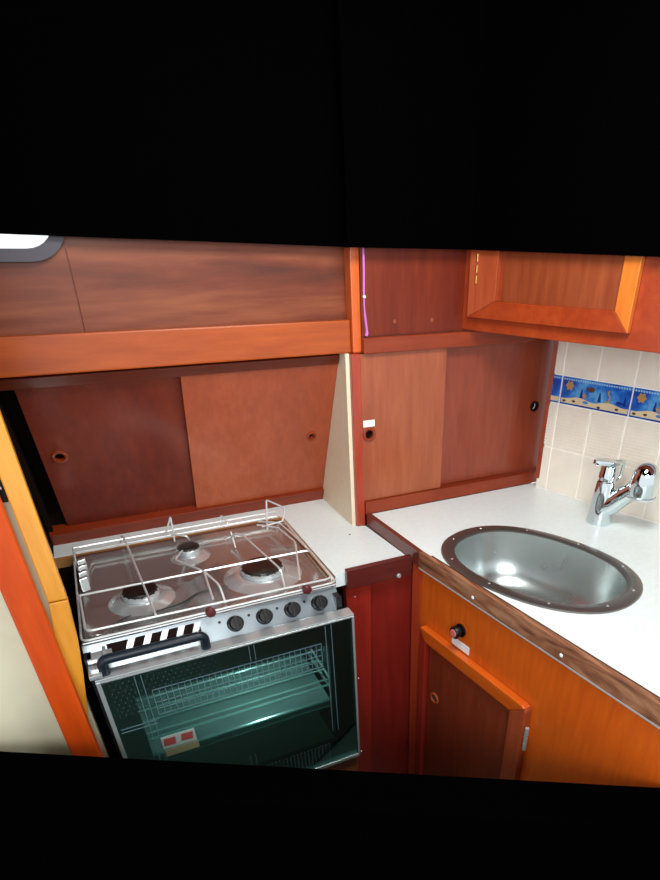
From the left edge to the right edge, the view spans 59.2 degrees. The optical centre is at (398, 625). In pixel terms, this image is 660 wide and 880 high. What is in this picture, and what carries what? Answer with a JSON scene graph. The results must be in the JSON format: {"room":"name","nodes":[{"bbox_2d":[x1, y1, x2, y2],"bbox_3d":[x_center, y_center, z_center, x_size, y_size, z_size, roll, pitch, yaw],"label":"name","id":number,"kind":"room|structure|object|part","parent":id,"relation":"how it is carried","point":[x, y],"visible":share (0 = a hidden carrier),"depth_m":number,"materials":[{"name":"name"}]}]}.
{"room":"ship interior","nodes":[
{"label":"ship interior","id":0,"kind":"room"},
{"bbox_2d":[0,479,109,756],"bbox_3d":[-0.844,0.065,0.842,0.610,1.950,0.016,-16,37,-22],"label":"wall","id":1,"kind":"structure","parent":0,"point":[28,722],"depth_m":0.99,"materials":[{"name":"beige paint"}]},
{"bbox_2d":[0,480,7,502],"bbox_3d":[-0.592,-0.193,0.807,0.060,0.051,0.008,-16,37,-22],"label":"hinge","id":2,"kind":"object","parent":1,"relation":"in","point":[3,495],"visible":1,"depth_m":0.82,"materials":[{"name":"black plastic"}]},
{"bbox_2d":[0,410,87,716],"bbox_3d":[-0.566,-0.251,0.778,0.072,1.349,0.016,-16,37,-22],"label":"post","id":3,"kind":"object","parent":1,"relation":"attached to","point":[12,477],"visible":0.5,"depth_m":0.88,"materials":[{"name":"orange wood"}]},
{"bbox_3d":[-0.547,-0.430,0.670,0.030,0.931,0.016,-16,37,-22],"label":"post","id":4,"kind":"part","parent":3,"relation":"part of","materials":[{"name":"orange wood"}]},
{"bbox_3d":[-0.570,0.138,1.036,0.069,0.416,0.016,-16,37,-22],"label":"post","id":5,"kind":"part","parent":3,"relation":"part of","materials":[{"name":"orange wood"}]},
{"bbox_2d":[28,487,119,757],"bbox_3d":[-0.727,-0.134,1.142,0.027,1.950,0.515,-16,37,-22],"label":"wall","id":6,"kind":"structure","parent":0,"point":[91,695],"depth_m":1.35,"materials":[{"name":"black"}]},
{"bbox_2d":[0,236,466,336],"bbox_3d":[-0.483,-0.768,0.925,1.730,0.650,0.055,-16,37,-22],"label":"wall","id":7,"kind":"structure","parent":0,"point":[90,283],"depth_m":1.10,"materials":[{"name":"brown wood"}]},
{"bbox_2d":[0,234,63,261],"bbox_3d":[-0.801,-0.666,0.806,0.554,0.265,0.030,-16,37,-22],"label":"window","id":8,"kind":"structure","parent":7,"relation":"in","point":[13,247],"depth_m":0.95,"materials":[{"name":"grey glass"}]},
{"bbox_3d":[-0.807,-0.672,0.816,0.524,0.235,0.004,-16,37,-22],"label":"pane","id":9,"kind":"part","parent":8,"relation":"part of","materials":[{"name":"white glass"}]},
{"bbox_2d":[0,0,343,246],"bbox_3d":[-0.675,-0.784,0.773,1.278,0.457,0.012,-16,37,-22],"label":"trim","id":10,"kind":"structure","parent":7,"relation":"attached to","point":[177,120],"depth_m":0.93,"materials":[{"name":"black"}]},
{"bbox_2d":[0,319,350,377],"bbox_3d":[-0.680,-0.466,0.998,1.284,0.064,0.022,-16,37,-22],"label":"shelf board","id":11,"kind":"object","parent":7,"relation":"attached to","point":[88,351],"visible":1,"depth_m":1.09,"materials":[{"name":"brown wood"}]},
{"bbox_2d":[362,248,367,335],"bbox_3d":[-0.070,-0.689,1.172,0.008,0.181,0.014,15,36,21],"label":"cord","id":12,"kind":"object","parent":7,"relation":"hanging from","point":[363,254],"visible":0.97,"depth_m":1.17,"materials":[{"name":"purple plastic"}]},
{"bbox_2d":[334,0,485,249],"bbox_3d":[0.048,-0.960,1.049,0.335,0.462,0.018,-16,37,-22],"label":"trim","id":13,"kind":"structure","parent":7,"relation":"attached to","point":[409,72],"depth_m":1.04,"materials":[{"name":"black"}]},
{"bbox_2d":[58,483,529,628],"bbox_3d":[-0.524,0.056,1.843,1.950,0.860,0.350,-16,37,-22],"label":"wall","id":14,"kind":"structure","parent":0,"point":[66,573],"depth_m":1.37,"materials":[{"name":"brown wood"}]},
{"bbox_2d":[0,751,659,879],"bbox_3d":[-0.158,0.580,1.113,1.260,0.800,0.078,2,34,3],"label":"wall","id":15,"kind":"structure","parent":0,"point":[63,817],"depth_m":0.90,"materials":[{"name":"black"}]},
{"bbox_2d":[536,341,659,524],"bbox_3d":[0.785,-0.210,1.273,0.036,1.950,1.114,-28,43,-36],"label":"wall","id":16,"kind":"structure","parent":0,"point":[605,403],"depth_m":1.40,"materials":[{"name":"white tile"}]},
{"bbox_2d":[550,395,558,400],"bbox_3d":[0.397,-0.585,1.473,0.001,0.015,0.028,-28,43,-36],"label":"print","id":17,"kind":"object","parent":16,"relation":"on","point":[553,397],"depth_m":1.47},
{"bbox_2d":[462,250,659,352],"bbox_3d":[0.553,-0.793,0.942,0.238,0.616,0.970,-28,43,-36],"label":"upper cabinet","id":18,"kind":"object","parent":16,"relation":"attached to","point":[613,301],"visible":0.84,"depth_m":1.13,"materials":[{"name":"orange wood"}]},
{"bbox_3d":[0.293,-0.635,1.176,0.013,0.035,0.386,-28,43,-36],"label":"rail","id":19,"kind":"part","parent":18,"relation":"part of","materials":[{"name":"brown wood"}]},
{"bbox_3d":[0.316,-0.763,1.070,0.005,0.310,0.270,-28,43,-36],"label":"door","id":20,"kind":"part","parent":18,"relation":"part of","materials":[{"name":"brown wood"}]},
{"bbox_2d":[471,0,659,256],"bbox_3d":[0.454,-0.811,0.841,0.012,0.474,0.904,-28,43,-36],"label":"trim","id":21,"kind":"structure","parent":18,"relation":"attached to","point":[568,156],"depth_m":0.99,"materials":[{"name":"black"}]},
{"bbox_2d":[566,381,573,389],"bbox_3d":[0.426,-0.596,1.430,0.001,0.021,0.024,-28,43,-36],"label":"print","id":22,"kind":"object","parent":16,"relation":"on","point":[569,384],"depth_m":1.43},
{"bbox_2d":[587,387,594,392],"bbox_3d":[0.467,-0.572,1.397,0.001,0.013,0.021,-28,43,-36],"label":"print","id":23,"kind":"object","parent":16,"relation":"on","point":[589,389],"depth_m":1.40},
{"bbox_2d":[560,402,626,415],"bbox_3d":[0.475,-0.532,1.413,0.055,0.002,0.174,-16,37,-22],"label":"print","id":24,"kind":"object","parent":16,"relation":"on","point":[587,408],"depth_m":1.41},
{"bbox_2d":[560,397,627,413],"bbox_3d":[0.476,-0.541,1.407,0.055,0.017,0.173,-16,37,-22],"label":"print","id":25,"kind":"object","parent":16,"relation":"on","point":[589,405],"depth_m":1.40},
{"bbox_2d":[564,378,633,390],"bbox_3d":[0.477,-0.579,1.380,0.055,0.004,0.174,-16,37,-22],"label":"print","id":26,"kind":"object","parent":16,"relation":"on","point":[592,384],"depth_m":1.38},
{"bbox_2d":[579,390,625,406],"bbox_3d":[0.491,-0.547,1.383,0.038,0.023,0.118,-16,37,-22],"label":"print","id":27,"kind":"object","parent":16,"relation":"on","point":[587,398],"depth_m":1.38},
{"bbox_2d":[637,393,646,402],"bbox_3d":[0.558,-0.521,1.319,0.001,0.021,0.024,-28,43,-36],"label":"print","id":28,"kind":"object","parent":16,"relation":"on","point":[641,397],"depth_m":1.32},
{"bbox_2d":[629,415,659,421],"bbox_3d":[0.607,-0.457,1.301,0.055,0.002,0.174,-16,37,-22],"label":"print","id":29,"kind":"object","parent":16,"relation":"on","point":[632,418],"depth_m":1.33},
{"bbox_2d":[630,410,659,420],"bbox_3d":[0.607,-0.466,1.295,0.055,0.017,0.173,-16,37,-22],"label":"print","id":30,"kind":"object","parent":16,"relation":"on","point":[635,415],"depth_m":1.33},
{"bbox_2d":[635,389,658,394],"bbox_3d":[0.609,-0.504,1.268,0.001,0.004,0.183,-28,43,-36],"label":"print","id":31,"kind":"object","parent":16,"relation":"on","point":[637,391],"depth_m":1.31},
{"bbox_3d":[0.111,1.092,1.103,2.900,0.040,3.050,-16,37,-22],"label":"floor","id":32,"kind":"structure","parent":0,"visible":0},
{"bbox_2d":[0,497,102,756],"bbox_3d":[-0.577,0.016,0.919,0.044,1.950,0.022,-16,37,-22],"label":"board","id":33,"kind":"object","parent":32,"relation":"on","point":[18,589],"visible":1,"depth_m":0.92,"materials":[{"name":"orange wood"}]},
{"bbox_2d":[324,756,357,770],"bbox_3d":[-0.326,0.562,1.464,0.491,0.440,0.018,-16,37,-22],"label":"board","id":34,"kind":"object","parent":32,"relation":"on","point":[351,764],"visible":0.02,"depth_m":1.43,"materials":[{"name":"brown wood"}]},
{"bbox_2d":[343,566,412,773],"bbox_3d":[-0.041,0.248,1.554,0.187,0.866,0.021,-16,37,-22],"label":"end panel","id":35,"kind":"object","parent":32,"relation":"on","point":[382,611],"visible":0.64,"depth_m":1.46,"materials":[{"name":"red wood"}]},
{"bbox_2d":[54,499,411,589],"bbox_3d":[-0.392,-0.157,1.336,0.723,0.048,0.456,-16,37,-22],"label":"countertop","id":36,"kind":"structure","parent":35,"relation":"on","point":[355,556],"depth_m":1.38,"materials":[{"name":"white laminate"}]},
{"bbox_2d":[0,354,338,545],"bbox_3d":[-0.500,-0.442,1.344,0.676,0.448,0.298,-16,37,-22],"label":"locker","id":37,"kind":"object","parent":36,"relation":"on","point":[100,454],"visible":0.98,"depth_m":1.29,"materials":[{"name":"brown wood"}]},
{"bbox_3d":[-0.711,-0.353,1.203,0.032,0.032,0.020,-16,37,-22],"label":"finger pull","id":38,"kind":"part","parent":37,"relation":"part of","materials":[{"name":"brown wood"}]},
{"bbox_3d":[-0.603,-0.379,1.265,0.318,0.342,0.165,-16,37,-22],"label":"door","id":39,"kind":"part","parent":37,"relation":"part of","materials":[{"name":"brown wood"}]},
{"bbox_3d":[-0.441,-0.519,1.154,0.676,0.033,0.039,-16,37,-22],"label":"rail","id":40,"kind":"part","parent":37,"relation":"part of","materials":[{"name":"brown wood"}]},
{"bbox_3d":[-0.518,-0.292,1.481,0.676,0.046,0.043,-16,37,-22],"label":"rail","id":41,"kind":"part","parent":37,"relation":"part of","materials":[{"name":"brown wood"}]},
{"bbox_3d":[-0.327,-0.446,1.376,0.340,0.343,0.166,-16,37,-22],"label":"door","id":42,"kind":"part","parent":37,"relation":"part of","materials":[{"name":"brown wood"}]},
{"bbox_3d":[-0.217,-0.470,1.426,0.026,0.026,0.017,-16,37,-22],"label":"finger pull","id":43,"kind":"part","parent":37,"relation":"part of","materials":[{"name":"brown wood"}]},
{"bbox_2d":[323,247,364,525],"bbox_3d":[-0.148,-0.560,1.383,0.038,0.600,0.235,-16,37,-22],"label":"wall","id":44,"kind":"structure","parent":36,"relation":"on","point":[343,484],"depth_m":1.35,"materials":[{"name":"beige laminate"}]},
{"bbox_3d":[-0.164,-0.476,1.437,0.009,0.399,0.223,-16,37,-22],"label":"panel","id":45,"kind":"part","parent":44,"relation":"part of","materials":[{"name":"beige laminate"}]},
{"bbox_3d":[-0.099,-0.425,1.361,0.022,0.400,0.025,-16,37,-22],"label":"post","id":46,"kind":"part","parent":44,"relation":"part of","materials":[{"name":"brown wood"}]},
{"bbox_3d":[-0.020,0.239,1.568,0.135,0.866,0.010,-16,37,-22],"label":"panel","id":47,"kind":"part","parent":35,"relation":"part of","materials":[{"name":"red wood"}]},
{"bbox_2d":[408,563,659,787],"bbox_3d":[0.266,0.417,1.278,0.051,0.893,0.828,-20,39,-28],"label":"base cabinet","id":48,"kind":"object","parent":32,"relation":"on","point":[486,702],"visible":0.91,"depth_m":1.18,"materials":[{"name":"orange wood"}]},
{"bbox_3d":[0.087,0.180,1.417,0.005,0.031,0.031,-21,39,-28],"label":"finger pull","id":49,"kind":"part","parent":48,"relation":"part of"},
{"bbox_3d":[0.126,0.014,1.239,0.022,0.031,0.031,-21,39,-28],"label":"push knob","id":50,"kind":"part","parent":48,"relation":"part of","materials":[{"name":"black plastic"}]},
{"bbox_3d":[0.157,0.324,1.401,0.009,0.531,0.289,-21,39,-28],"label":"door","id":51,"kind":"part","parent":48,"relation":"part of","materials":[{"name":"brown wood"}]},
{"bbox_3d":[0.154,0.093,1.246,0.018,0.034,0.344,-21,39,-28],"label":"rail","id":52,"kind":"part","parent":48,"relation":"part of","materials":[{"name":"orange wood"}]},
{"bbox_2d":[366,482,659,728],"bbox_3d":[0.515,-0.103,1.225,0.700,0.041,1.146,-21,39,-28],"label":"countertop","id":53,"kind":"structure","parent":48,"relation":"on","point":[618,652],"depth_m":1.20,"materials":[{"name":"white laminate"}]},
{"bbox_2d":[350,330,558,513],"bbox_3d":[0.153,-0.534,1.470,0.562,0.404,0.155,-16,37,-22],"label":"locker","id":54,"kind":"object","parent":53,"relation":"on","point":[448,414],"visible":0.91,"depth_m":1.44,"materials":[{"name":"brown wood"}]},
{"bbox_3d":[-0.070,-0.450,1.353,0.033,0.033,0.008,-16,37,-22],"label":"finger pull","id":55,"kind":"part","parent":54,"relation":"part of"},
{"bbox_3d":[0.011,-0.479,1.388,0.220,0.335,0.008,-16,37,-22],"label":"door","id":56,"kind":"part","parent":54,"relation":"part of","materials":[{"name":"brown wood"}]},
{"bbox_3d":[0.161,-0.370,1.559,0.562,0.032,0.034,-16,37,-22],"label":"rail","id":57,"kind":"part","parent":54,"relation":"part of","materials":[{"name":"brown wood"}]},
{"bbox_3d":[0.165,-0.677,1.355,0.558,0.032,0.036,-16,37,-22],"label":"rail","id":58,"kind":"part","parent":54,"relation":"part of","materials":[{"name":"brown wood"}]},
{"bbox_3d":[0.246,-0.556,1.506,0.355,0.335,0.010,-16,37,-22],"label":"door","id":59,"kind":"part","parent":54,"relation":"part of","materials":[{"name":"brown wood"}]},
{"bbox_3d":[0.365,-0.591,1.550,0.027,0.027,0.008,-16,37,-22],"label":"finger pull","id":60,"kind":"part","parent":54,"relation":"part of","materials":[{"name":"black metal"}]},
{"bbox_3d":[0.400,-0.580,1.517,0.014,0.376,0.071,14,36,20],"label":"frame post","id":61,"kind":"part","parent":54,"relation":"part of","materials":[{"name":"brown wood"}]},
{"bbox_2d":[441,525,642,613],"bbox_3d":[0.293,-0.074,1.264,0.339,0.146,0.436,-16,37,-22],"label":"sink","id":62,"kind":"object","parent":53,"relation":"in","point":[540,569],"visible":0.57,"depth_m":1.33,"materials":[{"name":"grey metal"}]},
{"bbox_3d":[0.293,-0.073,1.265,0.286,0.136,0.371,-16,37,-22],"label":"bowl","id":63,"kind":"part","parent":62,"relation":"part of","materials":[{"name":"silver metal"}]},
{"bbox_2d":[586,458,659,525],"bbox_3d":[0.527,-0.309,1.349,0.150,0.167,0.082,24,40,31],"label":"mixer tap","id":64,"kind":"object","parent":53,"relation":"on","point":[607,500],"visible":1,"depth_m":1.33,"materials":[{"name":"silver metal"}]},
{"bbox_3d":[0.488,-0.380,1.333,0.083,0.017,0.041,-16,37,-22],"label":"lever","id":65,"kind":"part","parent":64,"relation":"part of","materials":[{"name":"silver metal"}]},
{"bbox_3d":[0.522,-0.299,1.355,0.047,0.120,0.119,-28,43,-36],"label":"spout","id":66,"kind":"part","parent":64,"relation":"part of","materials":[{"name":"silver metal"}]},
{"bbox_3d":[-0.434,0.472,1.636,0.480,0.398,0.410,-16,37,-22],"label":"wall","id":67,"kind":"structure","parent":0,"visible":0},
{"bbox_2d":[72,500,359,768],"bbox_3d":[-0.420,0.069,1.357,0.498,0.578,0.464,-16,37,-22],"label":"stove","id":68,"kind":"object","parent":67,"relation":"on","point":[231,645],"visible":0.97,"depth_m":1.23,"materials":[{"name":"metal"}]},
{"bbox_3d":[-0.710,-0.146,1.263,0.004,0.030,0.063,-16,37,-22],"label":"pan rail","id":69,"kind":"part","parent":68,"relation":"part of","materials":[{"name":"silver metal"}]},
{"bbox_3d":[-0.546,-0.113,1.199,0.011,0.035,0.404,-18,38,-26],"label":"pan rail","id":70,"kind":"part","parent":68,"relation":"part of","materials":[{"name":"silver metal"}]},
{"bbox_3d":[-0.525,-0.057,1.175,0.129,0.010,0.129,-16,37,-22],"label":"burner","id":71,"kind":"part","parent":68,"relation":"part of","materials":[{"name":"silver metal"}]},
{"bbox_3d":[-0.440,0.048,1.037,0.192,0.039,0.020,-16,37,-22],"label":"handle","id":72,"kind":"part","parent":68,"relation":"part of","materials":[{"name":"black plastic"}]},
{"bbox_3d":[-0.520,-0.231,1.369,0.463,0.004,0.004,-16,37,-23],"label":"pan rail","id":73,"kind":"part","parent":68,"relation":"part of","materials":[{"name":"silver metal"}]},
{"bbox_2d":[164,731,192,745],"bbox_3d":[-0.436,0.225,1.138,0.057,0.019,0.001,-16,37,-22],"label":"print","id":74,"kind":"object","parent":68,"relation":"attached to","point":[182,737],"depth_m":1.14},
{"bbox_3d":[-0.486,-0.164,1.337,0.089,0.010,0.089,-16,37,-22],"label":"burner","id":75,"kind":"part","parent":68,"relation":"part of","materials":[{"name":"silver metal"}]},
{"bbox_2d":[75,520,330,643],"bbox_3d":[-0.440,-0.115,1.267,0.486,0.016,0.385,-16,37,-22],"label":"cooktop","id":76,"kind":"object","parent":68,"relation":"in","point":[155,560],"depth_m":1.23,"materials":[{"name":"silver metal"}]},
{"bbox_3d":[-0.431,-0.126,1.242,0.483,0.004,0.392,-16,37,-22],"label":"pan rail","id":77,"kind":"part","parent":68,"relation":"part of","materials":[{"name":"silver metal"}]},
{"bbox_3d":[-0.375,-0.077,1.142,0.468,0.008,0.149,-16,37,-22],"label":"pan rail","id":78,"kind":"part","parent":68,"relation":"part of","materials":[{"name":"silver metal"}]},
{"bbox_3d":[-0.346,-0.026,1.108,0.479,0.004,0.004,-16,37,-22],"label":"pan rail","id":79,"kind":"part","parent":68,"relation":"part of","materials":[{"name":"silver metal"}]},
{"bbox_2d":[109,659,330,767],"bbox_3d":[-0.337,0.212,1.192,0.395,0.367,0.001,-16,37,-22],"label":"oven rack","id":80,"kind":"object","parent":68,"relation":"attached to","point":[323,752],"depth_m":1.14,"materials":[{"name":"silver metal"}]},
{"bbox_3d":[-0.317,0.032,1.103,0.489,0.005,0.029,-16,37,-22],"label":"door","id":81,"kind":"part","parent":68,"relation":"part of","materials":[{"name":"silver metal"}]},
{"bbox_3d":[-0.317,0.204,1.216,0.489,0.406,0.029,-16,37,-22],"label":"door frame","id":82,"kind":"part","parent":68,"relation":"part of","materials":[{"name":"silver metal"}]},
{"bbox_3d":[-0.320,0.196,1.220,0.476,0.397,0.012,-16,37,-22],"label":"frame","id":83,"kind":"part","parent":68,"relation":"part of","materials":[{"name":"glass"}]},
{"bbox_2d":[121,628,338,765],"bbox_3d":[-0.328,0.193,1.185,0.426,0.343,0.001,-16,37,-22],"label":"oven","id":84,"kind":"object","parent":68,"relation":"attached to","point":[188,735],"depth_m":1.13,"materials":[{"name":"glass"}]},
{"bbox_2d":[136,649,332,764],"bbox_3d":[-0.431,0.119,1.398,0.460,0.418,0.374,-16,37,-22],"label":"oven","id":85,"kind":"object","parent":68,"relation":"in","point":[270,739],"depth_m":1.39,"materials":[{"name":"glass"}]},
{"bbox_3d":[-0.316,-0.003,1.116,0.032,0.038,0.038,-16,37,-22],"label":"control knob","id":86,"kind":"part","parent":68,"relation":"part of","materials":[{"name":"black plastic"}]},
{"bbox_3d":[-0.317,-0.156,1.289,0.019,0.046,0.262,-24,41,-32],"label":"pan rail","id":87,"kind":"part","parent":68,"relation":"part of","materials":[{"name":"silver metal"}]},
{"bbox_3d":[-0.299,-0.114,1.264,0.169,0.010,0.169,-16,37,-22],"label":"burner","id":88,"kind":"part","parent":68,"relation":"part of","materials":[{"name":"silver metal"}]},
{"bbox_3d":[-0.265,-0.017,1.138,0.032,0.038,0.038,-16,37,-22],"label":"control knob","id":89,"kind":"part","parent":68,"relation":"part of","materials":[{"name":"black plastic"}]},
{"bbox_3d":[-0.214,-0.031,1.160,0.032,0.038,0.038,-16,37,-22],"label":"control knob","id":90,"kind":"part","parent":68,"relation":"part of","materials":[{"name":"black plastic"}]},
{"bbox_3d":[-0.220,-0.180,1.328,0.006,0.020,0.348,-16,37,-22],"label":"pan rail","id":91,"kind":"part","parent":68,"relation":"part of","materials":[{"name":"silver metal"}]},
{"bbox_3d":[-0.163,-0.046,1.182,0.032,0.038,0.038,-16,37,-22],"label":"control knob","id":92,"kind":"part","parent":68,"relation":"part of","materials":[{"name":"black plastic"}]}
]}

